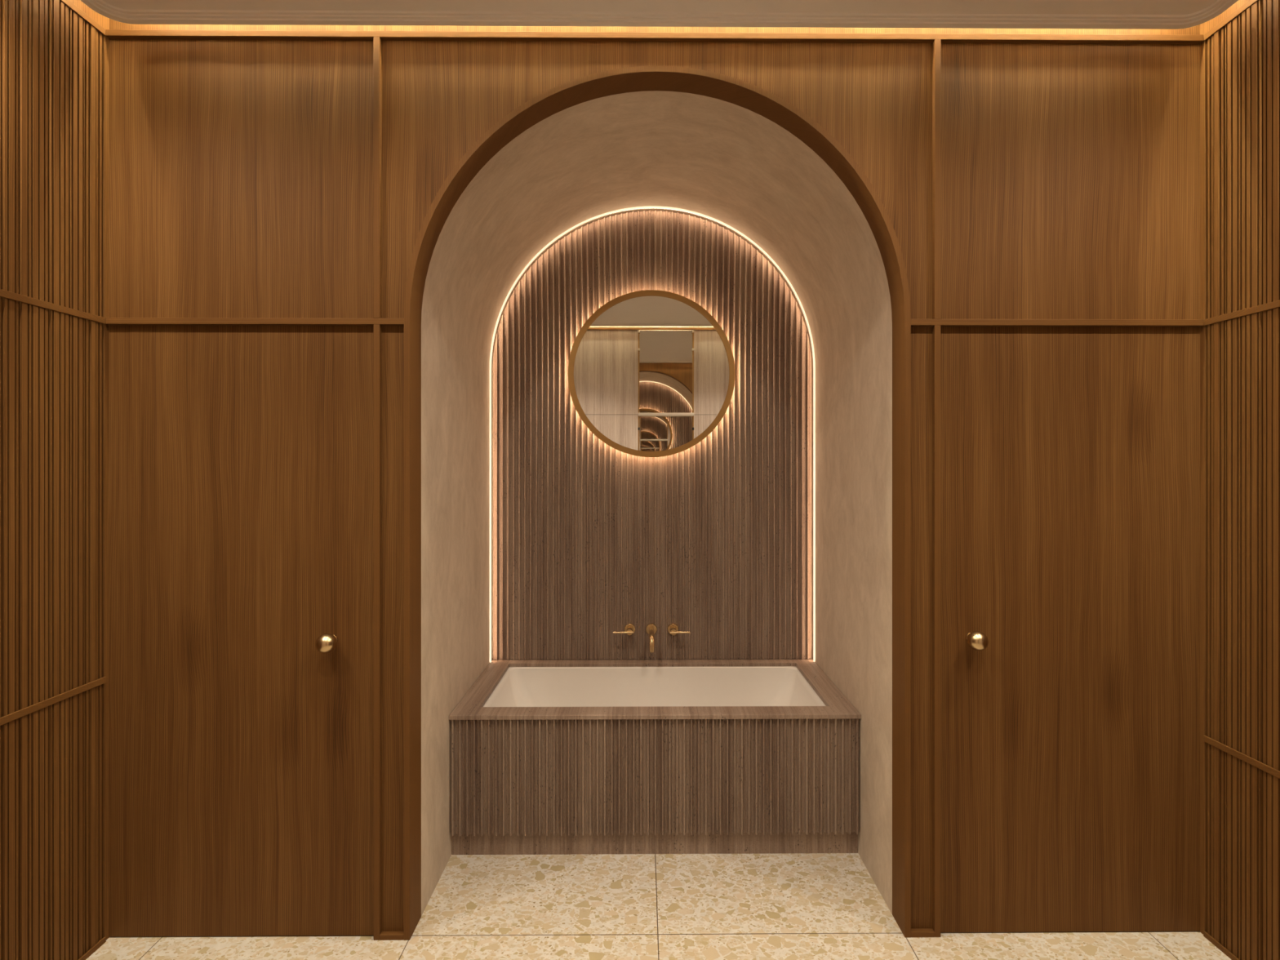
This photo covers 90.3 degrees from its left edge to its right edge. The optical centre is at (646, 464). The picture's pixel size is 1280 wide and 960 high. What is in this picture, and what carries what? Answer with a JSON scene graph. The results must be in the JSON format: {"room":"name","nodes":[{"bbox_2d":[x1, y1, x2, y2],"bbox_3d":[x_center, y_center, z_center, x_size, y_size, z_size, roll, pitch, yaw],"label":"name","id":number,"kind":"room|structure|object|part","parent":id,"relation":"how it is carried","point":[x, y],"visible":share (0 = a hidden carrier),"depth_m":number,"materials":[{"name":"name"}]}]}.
{"room":"bathroom","nodes":[
{"label":"bathroom","id":0,"kind":"room"},
{"bbox_2d":[0,0,109,959],"bbox_3d":[-1.871,-0.015,0.998,0.075,3.270,2.363,0,0,0],"label":"wall","id":1,"kind":"structure","parent":0,"point":[55,64],"depth_m":1.97,"materials":[{"name":"brown wood"}]},
{"bbox_2d":[0,288,105,324],"bbox_3d":[-1.832,-0.488,0.999,0.004,0.021,2.324,0,0,0],"label":"trim","id":2,"kind":"structure","parent":1,"relation":"attached to","point":[3,293],"depth_m":1.96,"materials":[{"name":"brown wood"}]},
{"bbox_2d":[0,676,106,725],"bbox_3d":[-1.831,0.730,0.999,0.006,0.021,2.324,0,0,0],"label":"trim","id":3,"kind":"structure","parent":1,"relation":"attached to","point":[54,700],"depth_m":1.96,"materials":[{"name":"brown wood"}]},
{"bbox_2d":[60,0,105,35],"bbox_3d":[-1.832,-1.468,0.999,0.004,0.021,2.324,0,0,0],"label":"trim","id":4,"kind":"structure","parent":1,"relation":"attached to","point":[68,2],"depth_m":2.08,"materials":[{"name":"brown wood"}]},
{"bbox_2d":[78,936,106,959],"bbox_3d":[-1.831,1.611,0.999,0.006,0.018,2.324,0,0,0],"label":"trim","id":5,"kind":"structure","parent":1,"relation":"attached to","point":[103,940],"depth_m":2.11,"materials":[{"name":"brown wood"}]},
{"bbox_2d":[109,18,1199,931],"bbox_3d":[0.037,-0.015,2.218,3.892,3.270,0.050,0,0,0],"label":"wall","id":6,"kind":"structure","parent":0,"point":[242,171],"depth_m":2.19,"materials":[{"name":"brown wood"}]},
{"bbox_2d":[109,324,373,937],"bbox_3d":[-1.390,0.565,2.166,0.934,2.104,0.124,0,0,0],"label":"door","id":7,"kind":"structure","parent":6,"relation":"in","point":[242,456],"depth_m":2.18,"materials":[{"name":"brown wood"}]},
{"bbox_3d":[-1.078,0.601,2.146,0.065,0.065,0.079,0,0,0],"label":"knob","id":8,"kind":"part","parent":7,"relation":"part of","materials":[{"name":"gold metal"}]},
{"bbox_2d":[106,317,404,325],"bbox_3d":[-1.333,-0.488,2.174,1.010,0.021,0.019,0,0,0],"label":"trim","id":9,"kind":"structure","parent":6,"relation":"attached to","point":[110,321],"depth_m":2.17,"materials":[{"name":"brown wood"}]},
{"bbox_2d":[373,324,382,940],"bbox_3d":[-0.921,0.571,2.177,0.021,2.098,0.019,0,0,0],"label":"trim","id":10,"kind":"structure","parent":6,"relation":"attached to","point":[377,327],"depth_m":2.17,"materials":[{"name":"brown wood"}]},
{"bbox_2d":[373,36,382,318],"bbox_3d":[-0.921,-0.978,2.177,0.021,0.958,0.019,0,0,0],"label":"trim","id":11,"kind":"structure","parent":6,"relation":"attached to","point":[377,41],"depth_m":2.17,"materials":[{"name":"brown wood"}]},
{"bbox_2d":[379,931,404,940],"bbox_3d":[-0.870,1.611,2.178,0.082,0.018,0.019,0,0,0],"label":"trim","id":12,"kind":"structure","parent":6,"relation":"attached to","point":[384,935],"depth_m":2.17,"materials":[{"name":"brown wood"}]},
{"bbox_2d":[106,29,1203,44],"bbox_3d":[0.038,-1.468,2.184,3.752,0.021,0.019,0,0,0],"label":"trim","id":13,"kind":"structure","parent":6,"relation":"attached to","point":[110,33],"depth_m":2.18,"materials":[{"name":"brown wood"}]},
{"bbox_2d":[421,90,892,915],"bbox_3d":[0.033,0.108,2.849,1.812,3.023,1.126,0,0,0],"label":"wall niche","id":14,"kind":"object","parent":6,"relation":"in","point":[731,164],"visible":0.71,"depth_m":2.62,"materials":[{"name":"paint"}]},
{"bbox_2d":[493,210,811,659],"bbox_3d":[0.030,-0.156,3.319,1.675,2.358,0.102,0,0,0],"label":"wood panel","id":15,"kind":"object","parent":14,"relation":"attached to","point":[711,539],"depth_m":3.35,"materials":[{"name":"brown wood"}]},
{"bbox_3d":[-0.122,0.863,3.272,0.102,0.010,0.010,0,0,0],"label":"lever","id":16,"kind":"part","parent":15,"relation":"part of","materials":[{"name":"gold metal"}]},
{"bbox_3d":[-0.117,0.863,3.308,0.113,0.058,0.081,0,0,0],"label":"tap handle","id":17,"kind":"part","parent":15,"relation":"part of","materials":[{"name":"gold metal"}]},
{"bbox_3d":[-0.090,0.863,3.304,0.033,0.033,0.060,0,0,0],"label":"stem","id":18,"kind":"part","parent":15,"relation":"part of","materials":[{"name":"gold metal"}]},
{"bbox_2d":[645,622,657,652],"bbox_3d":[0.024,0.884,3.256,0.058,0.100,0.187,0,0,0],"label":"spout","id":19,"kind":"object","parent":15,"relation":"attached to","point":[651,628],"visible":1,"depth_m":3.24,"materials":[{"name":"gold metal"}]},
{"bbox_2d":[568,289,735,457],"bbox_3d":[0.024,-0.470,3.312,0.864,0.864,0.055,0,0,0],"label":"round mirror","id":20,"kind":"object","parent":15,"relation":"attached to","point":[651,373],"visible":1,"depth_m":3.29,"materials":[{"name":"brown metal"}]},
{"bbox_3d":[0.137,0.863,3.306,0.033,0.033,0.060,0,0,0],"label":"stem","id":21,"kind":"part","parent":15,"relation":"part of","materials":[{"name":"gold metal"}]},
{"bbox_3d":[0.165,0.863,3.310,0.113,0.058,0.081,0,0,0],"label":"tap handle","id":22,"kind":"part","parent":15,"relation":"part of","materials":[{"name":"gold metal"}]},
{"bbox_3d":[0.171,0.863,3.274,0.102,0.010,0.010,0,0,0],"label":"lever","id":23,"kind":"part","parent":15,"relation":"part of","materials":[{"name":"gold metal"}]},
{"bbox_2d":[489,206,815,662],"bbox_3d":[0.030,-0.160,3.315,1.691,2.365,0.017,0,0,0],"label":"light strip","id":24,"kind":"object","parent":14,"relation":"attached to","point":[637,207],"visible":1,"depth_m":3.31,"materials":[{"name":"white plastic"}]},
{"bbox_2d":[404,65,911,940],"bbox_3d":[0.037,0.129,2.230,1.732,2.983,0.112,0,0,0],"label":"trim","id":25,"kind":"structure","parent":6,"relation":"attached to","point":[755,99],"depth_m":2.21,"materials":[{"name":"brown wood"}]},
{"bbox_2d":[911,928,934,937],"bbox_3d":[0.945,1.611,2.190,0.082,0.018,0.019,0,0,0],"label":"trim","id":26,"kind":"structure","parent":6,"relation":"attached to","point":[915,932],"depth_m":2.18,"materials":[{"name":"brown wood"}]},
{"bbox_2d":[932,324,940,937],"bbox_3d":[0.997,0.571,2.191,0.021,2.098,0.019,0,0,0],"label":"trim","id":27,"kind":"structure","parent":6,"relation":"attached to","point":[936,328],"depth_m":2.18,"materials":[{"name":"brown wood"}]},
{"bbox_2d":[932,40,940,319],"bbox_3d":[0.997,-0.978,2.191,0.021,0.958,0.019,0,0,0],"label":"trim","id":28,"kind":"structure","parent":6,"relation":"attached to","point":[936,43],"depth_m":2.18,"materials":[{"name":"brown wood"}]},
{"bbox_2d":[911,319,1203,326],"bbox_3d":[1.409,-0.488,2.193,1.010,0.021,0.019,0,0,0],"label":"trim","id":29,"kind":"structure","parent":6,"relation":"attached to","point":[914,322],"depth_m":2.19,"materials":[{"name":"brown wood"}]},
{"bbox_2d":[940,326,1199,932],"bbox_3d":[1.466,0.565,2.186,0.934,2.104,0.124,0,0,0],"label":"door","id":30,"kind":"structure","parent":6,"relation":"in","point":[1070,455],"depth_m":2.20,"materials":[{"name":"brown wood"}]},
{"bbox_3d":[1.119,0.597,2.161,0.065,0.065,0.079,0,0,0],"label":"knob","id":31,"kind":"part","parent":30,"relation":"part of","materials":[{"name":"gold metal"}]},
{"bbox_2d":[85,853,1231,959],"bbox_3d":[0.042,1.650,1.600,3.952,0.060,3.700,0,0,0],"label":"floor","id":32,"kind":"structure","parent":0,"point":[789,906],"depth_m":2.23,"materials":[{"name":"stone"}]},
{"bbox_2d":[448,658,861,854],"bbox_3d":[0.032,1.323,2.986,1.690,0.595,0.757,0,0,0],"label":"bathtub","id":33,"kind":"object","parent":32,"relation":"on","point":[635,756],"visible":1,"depth_m":2.63,"materials":[{"name":"brown wood"}]},
{"bbox_2d":[483,666,826,706],"bbox_3d":[0.032,1.238,2.994,1.520,0.388,0.627,0,0,0],"label":"basin","id":34,"kind":"object","parent":33,"relation":"in","point":[509,686],"depth_m":3.27,"materials":[{"name":"white ceramic"}]},
{"bbox_2d":[80,0,1238,29],"bbox_3d":[0.046,-1.462,1.023,3.604,0.037,2.155,0,0,0],"label":"ceiling","id":35,"kind":"structure","parent":0,"point":[960,14],"depth_m":2.05,"materials":[{"name":"paint"}]},
{"bbox_2d":[1200,0,1279,959],"bbox_3d":[1.963,-0.015,1.025,0.075,3.270,2.363,0,0,0],"label":"wall","id":36,"kind":"structure","parent":0,"point":[1240,62],"depth_m":2.06,"materials":[{"name":"brown wood"}]},
{"bbox_2d":[1203,930,1239,959],"bbox_3d":[1.923,1.611,1.026,0.006,0.018,2.324,0,0,0],"label":"trim","id":37,"kind":"structure","parent":36,"relation":"attached to","point":[1206,935],"depth_m":2.12,"materials":[{"name":"brown wood"}]},
{"bbox_2d":[1204,0,1257,40],"bbox_3d":[1.924,-1.468,1.026,0.004,0.021,2.324,0,0,0],"label":"trim","id":38,"kind":"structure","parent":36,"relation":"attached to","point":[1250,2],"depth_m":2.09,"materials":[{"name":"brown wood"}]},
{"bbox_2d":[1203,735,1279,778],"bbox_3d":[1.923,0.940,1.026,0.006,0.021,2.324,0,0,0],"label":"trim","id":39,"kind":"structure","parent":36,"relation":"attached to","point":[1263,766],"depth_m":2.04,"materials":[{"name":"brown wood"}]},
{"bbox_2d":[1204,299,1279,325],"bbox_3d":[1.924,-0.488,1.026,0.004,0.021,2.324,0,0,0],"label":"trim","id":40,"kind":"structure","parent":36,"relation":"attached to","point":[1276,304],"depth_m":2.04,"materials":[{"name":"brown wood"}]}
]}

